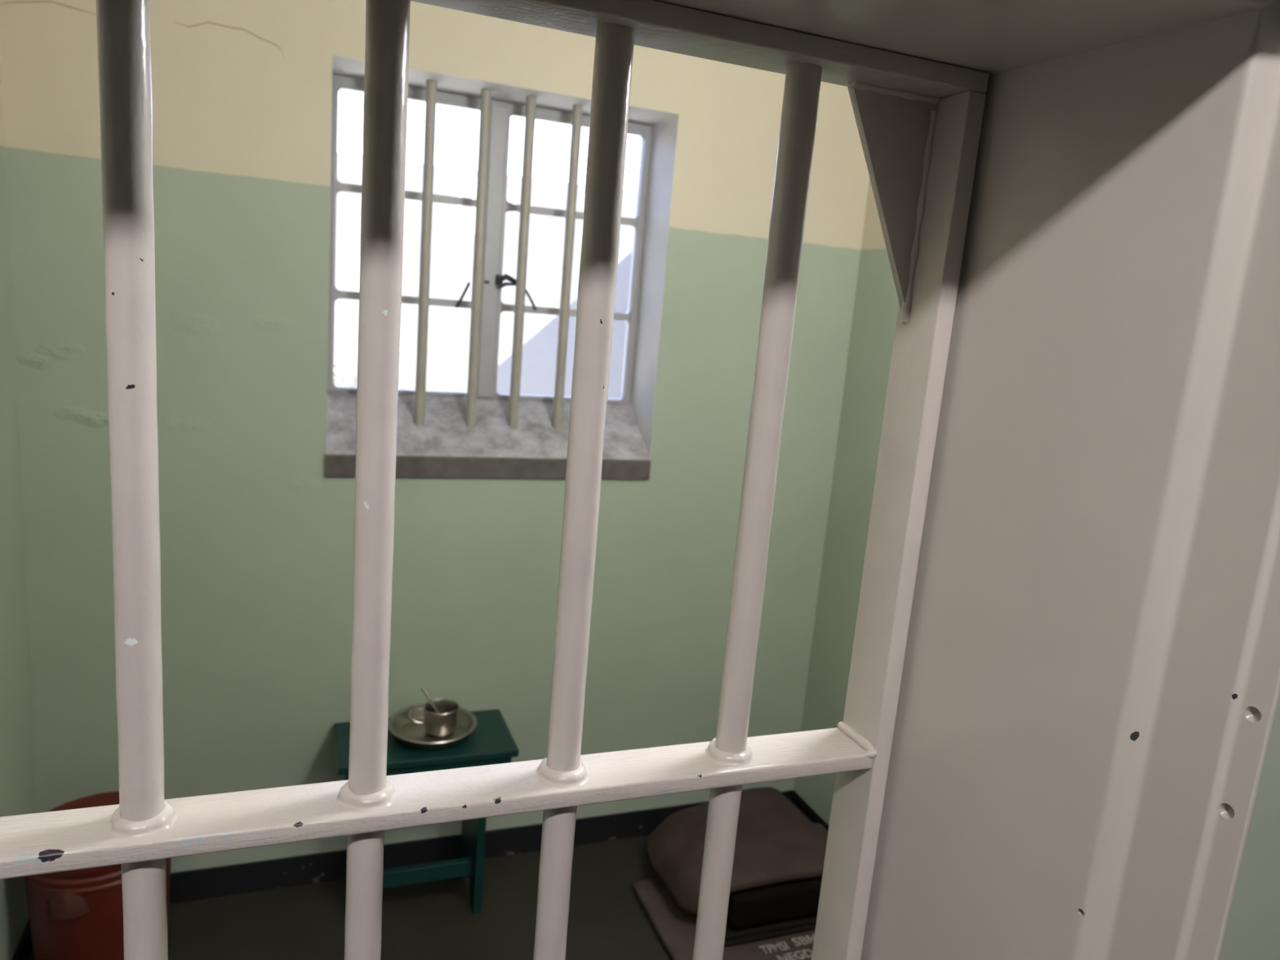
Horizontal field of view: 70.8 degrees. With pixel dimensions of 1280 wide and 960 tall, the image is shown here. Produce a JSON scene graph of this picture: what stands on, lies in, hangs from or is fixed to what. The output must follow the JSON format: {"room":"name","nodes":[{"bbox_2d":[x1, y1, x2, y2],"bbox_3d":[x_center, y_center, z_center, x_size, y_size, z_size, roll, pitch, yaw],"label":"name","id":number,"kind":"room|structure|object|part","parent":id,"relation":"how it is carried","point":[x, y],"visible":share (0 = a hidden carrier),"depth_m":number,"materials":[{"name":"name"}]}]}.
{"room":"prison interior","nodes":[
{"label":"prison interior","id":0,"kind":"room"},
{"bbox_2d":[0,53,36,959],"bbox_3d":[-1.219,0.026,1.205,0.200,2.720,1.920,1,12,-21],"label":"wall","id":1,"kind":"structure","parent":0,"point":[17,768],"depth_m":2.08,"materials":[{"name":"paint"}]},
{"bbox_2d":[12,918,33,959],"bbox_3d":[-1.229,1.314,1.485,0.006,0.093,1.914,1,12,-21],"label":"baseboard","id":2,"kind":"structure","parent":1,"relation":"attached to","point":[24,951],"depth_m":2.20,"materials":[{"name":"black paint"}]},
{"bbox_2d":[29,835,671,959],"bbox_3d":[-0.234,1.399,2.039,2.663,0.120,2.190,1,12,-21],"label":"floor","id":3,"kind":"structure","parent":0,"point":[431,920],"depth_m":2.49,"materials":[{"name":"grey concrete"}]},
{"bbox_2d":[22,791,171,959],"bbox_3d":[-1.296,1.018,2.169,0.316,0.405,0.325,1,12,-21],"label":"bucket","id":4,"kind":"object","parent":3,"relation":"on","point":[77,914],"visible":0.29,"depth_m":2.03,"materials":[{"name":"red plastic"}]},
{"bbox_3d":[-1.282,0.831,2.137,0.316,0.024,0.316,1,12,-21],"label":"lid","id":5,"kind":"part","parent":4,"relation":"part of","materials":[{"name":"red plastic"}]},
{"bbox_2d":[333,709,519,914],"bbox_3d":[-0.616,0.955,2.544,0.471,0.500,0.259,1,12,-21],"label":"stool","id":6,"kind":"object","parent":3,"relation":"on","point":[491,741],"visible":0.52,"depth_m":2.48,"materials":[{"name":"green paint"}]},
{"bbox_3d":[-0.596,0.721,2.499,0.471,0.022,0.259,1,12,-21],"label":"seat","id":7,"kind":"part","parent":6,"relation":"part of","materials":[{"name":"green paint"}]},
{"bbox_2d":[387,703,477,750],"bbox_3d":[-0.577,0.690,2.508,0.243,0.036,0.243,1,12,-21],"label":"plate","id":8,"kind":"object","parent":6,"relation":"on","point":[410,734],"visible":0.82,"depth_m":2.50,"materials":[{"name":"silver metal"}]},
{"bbox_2d":[406,698,458,736],"bbox_3d":[-0.578,0.667,2.512,0.142,0.075,0.097,1,12,-21],"label":"mug","id":9,"kind":"object","parent":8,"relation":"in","point":[443,723],"visible":0.99,"depth_m":2.50,"materials":[{"name":"silver metal"}]},
{"bbox_3d":[-0.625,0.653,2.506,0.052,0.053,0.017,3,11,-10],"label":"handle","id":10,"kind":"part","parent":9,"relation":"part of","materials":[{"name":"silver metal"}]},
{"bbox_2d":[420,687,439,713],"bbox_3d":[-0.569,0.638,2.509,0.087,0.126,0.009,3,11,-10],"label":"spoon","id":11,"kind":"object","parent":9,"relation":"in","point":[423,690],"visible":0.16,"depth_m":2.50,"materials":[{"name":"metal"}]},
{"bbox_3d":[-0.480,0.966,2.598,0.022,0.479,0.240,1,12,-21],"label":"leg panel","id":12,"kind":"part","parent":6,"relation":"part of","materials":[{"name":"green paint"}]},
{"bbox_2d":[632,877,815,959],"bbox_3d":[0.531,1.353,2.209,0.692,0.033,1.342,1,12,-21],"label":"mat","id":13,"kind":"object","parent":3,"relation":"on","point":[675,928],"visible":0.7,"depth_m":2.48,"materials":[{"name":"fabric"}]},
{"bbox_2d":[724,914,817,946],"bbox_3d":[0.382,1.207,2.749,0.528,0.027,0.490,1,12,-21],"label":"mat","id":14,"kind":"object","parent":13,"relation":"on","point":[783,927],"visible":0.09,"depth_m":2.50,"materials":[{"name":"grey fabric"}]},
{"bbox_2d":[647,786,828,915],"bbox_3d":[0.302,1.111,2.720,0.528,0.156,0.491,1,12,-21],"label":"blanket","id":15,"kind":"object","parent":14,"relation":"on","point":[775,842],"visible":0.6,"depth_m":2.63,"materials":[{"name":"fabric"}]},
{"bbox_2d":[726,876,822,928],"bbox_3d":[0.469,1.181,2.552,0.487,0.110,0.053,1,12,-21],"label":"blanket","id":16,"kind":"object","parent":14,"relation":"on","point":[798,898],"visible":0.47,"depth_m":2.49,"materials":[{"name":"fabric"}]},
{"bbox_2d":[0,0,869,872],"bbox_3d":[-0.457,-0.186,2.650,2.663,2.720,0.271,1,12,-21],"label":"wall","id":17,"kind":"structure","parent":0,"point":[256,542],"depth_m":2.42,"materials":[{"name":"paint"}]},
{"bbox_2d":[168,790,794,904],"bbox_3d":[-0.515,1.128,2.770,2.263,0.093,0.006,1,12,-21],"label":"baseboard","id":18,"kind":"structure","parent":17,"relation":"attached to","point":[193,885],"depth_m":2.68,"materials":[{"name":"black paint"}]},
{"bbox_2d":[324,74,652,479],"bbox_3d":[-0.409,-0.544,2.582,0.924,1.046,0.281,1,12,-21],"label":"window","id":19,"kind":"structure","parent":17,"relation":"in","point":[444,446],"depth_m":2.60,"materials":[{"name":"metal"}]},
{"bbox_2d":[413,80,437,426],"bbox_3d":[-0.589,-0.604,2.471,0.030,0.931,0.030,1,12,-21],"label":"bar","id":20,"kind":"object","parent":19,"relation":"attached to","point":[431,85],"visible":1,"depth_m":2.46,"materials":[{"name":"metal"}]},
{"bbox_2d":[465,88,491,427],"bbox_3d":[-0.454,-0.603,2.523,0.030,0.931,0.030,1,12,-21],"label":"bar","id":21,"kind":"object","parent":19,"relation":"attached to","point":[486,95],"visible":1,"depth_m":2.51,"materials":[{"name":"metal"}]},
{"bbox_3d":[-0.443,-0.133,2.660,0.924,0.205,0.281,1,12,-21],"label":"sill","id":22,"kind":"part","parent":19,"relation":"part of","materials":[{"name":"concrete"}]},
{"bbox_2d":[508,96,536,429],"bbox_3d":[-0.337,-0.602,2.569,0.030,0.931,0.030,1,12,-21],"label":"bar","id":23,"kind":"object","parent":19,"relation":"attached to","point":[531,102],"visible":1,"depth_m":2.55,"materials":[{"name":"metal"}]},
{"bbox_2d":[552,104,582,430],"bbox_3d":[-0.212,-0.601,2.617,0.030,0.931,0.030,1,12,-21],"label":"bar","id":24,"kind":"object","parent":19,"relation":"attached to","point":[577,109],"visible":1,"depth_m":2.60,"materials":[{"name":"metal"}]},
{"bbox_2d":[794,177,898,825],"bbox_3d":[1.077,0.047,2.095,0.200,2.720,1.920,1,12,-21],"label":"wall","id":25,"kind":"structure","parent":0,"point":[876,303],"depth_m":2.86,"materials":[{"name":"paint"}]},
{"bbox_2d":[791,791,829,831],"bbox_3d":[0.875,1.333,2.301,0.006,0.093,1.914,1,12,-21],"label":"baseboard","id":26,"kind":"structure","parent":25,"relation":"attached to","point":[797,801],"depth_m":3.08,"materials":[{"name":"black paint"}]},
{"bbox_2d":[1218,693,1279,959],"bbox_3d":[-0.251,0.255,0.428,6.400,2.720,0.275,1,12,-21],"label":"wall","id":27,"kind":"structure","parent":0,"point":[1252,930],"depth_m":0.50,"materials":[{"name":"paint"}]},
{"bbox_2d":[0,0,988,959],"bbox_3d":[-0.262,0.621,0.622,0.876,1.830,0.048,1,12,-21],"label":"gate","id":28,"kind":"object","parent":27,"relation":"attached to","point":[918,121],"visible":1,"depth_m":0.56,"materials":[{"name":"metal"}]},
{"bbox_3d":[-0.227,0.203,0.543,0.847,0.013,0.046,1,12,-21],"label":"cross rail","id":29,"kind":"part","parent":28,"relation":"part of","materials":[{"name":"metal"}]},
{"bbox_3d":[-0.188,-0.269,0.453,0.876,0.013,0.046,1,12,-21],"label":"rail","id":30,"kind":"part","parent":28,"relation":"part of","materials":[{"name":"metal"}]},
{"bbox_3d":[0.165,-0.187,0.621,0.070,0.154,0.006,1,12,-21],"label":"gusset plate","id":31,"kind":"part","parent":28,"relation":"part of","materials":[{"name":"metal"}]},
{"bbox_2d":[653,0,1274,75],"bbox_3d":[-0.140,-0.264,0.352,0.917,0.025,0.280,1,12,-21],"label":"door lintel","id":32,"kind":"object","parent":27,"relation":"attached to","point":[991,37],"depth_m":0.50,"materials":[{"name":"metal"}]},
{"bbox_2d":[860,0,1279,959],"bbox_3d":[0.210,0.657,0.692,0.046,1.910,0.280,1,12,-21],"label":"door jamb","id":33,"kind":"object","parent":27,"relation":"attached to","point":[1090,688],"depth_m":0.53,"materials":[{"name":"metal"}]},
{"label":"outside","id":34,"kind":"structure","parent":0,"visible":0},
{"bbox_3d":[-1.986,0.271,7.664,18.000,0.200,9.780,1,12,-21],"label":"ground","id":35,"kind":"structure","parent":34,"visible":0},
{"bbox_2d":[333,151,636,398],"bbox_3d":[-1.525,-0.899,6.502,18.000,2.600,0.250,1,12,-21],"label":"wall","id":36,"kind":"structure","parent":35,"relation":"on","point":[452,242],"depth_m":6.39,"materials":[{"name":"white"}]}
]}

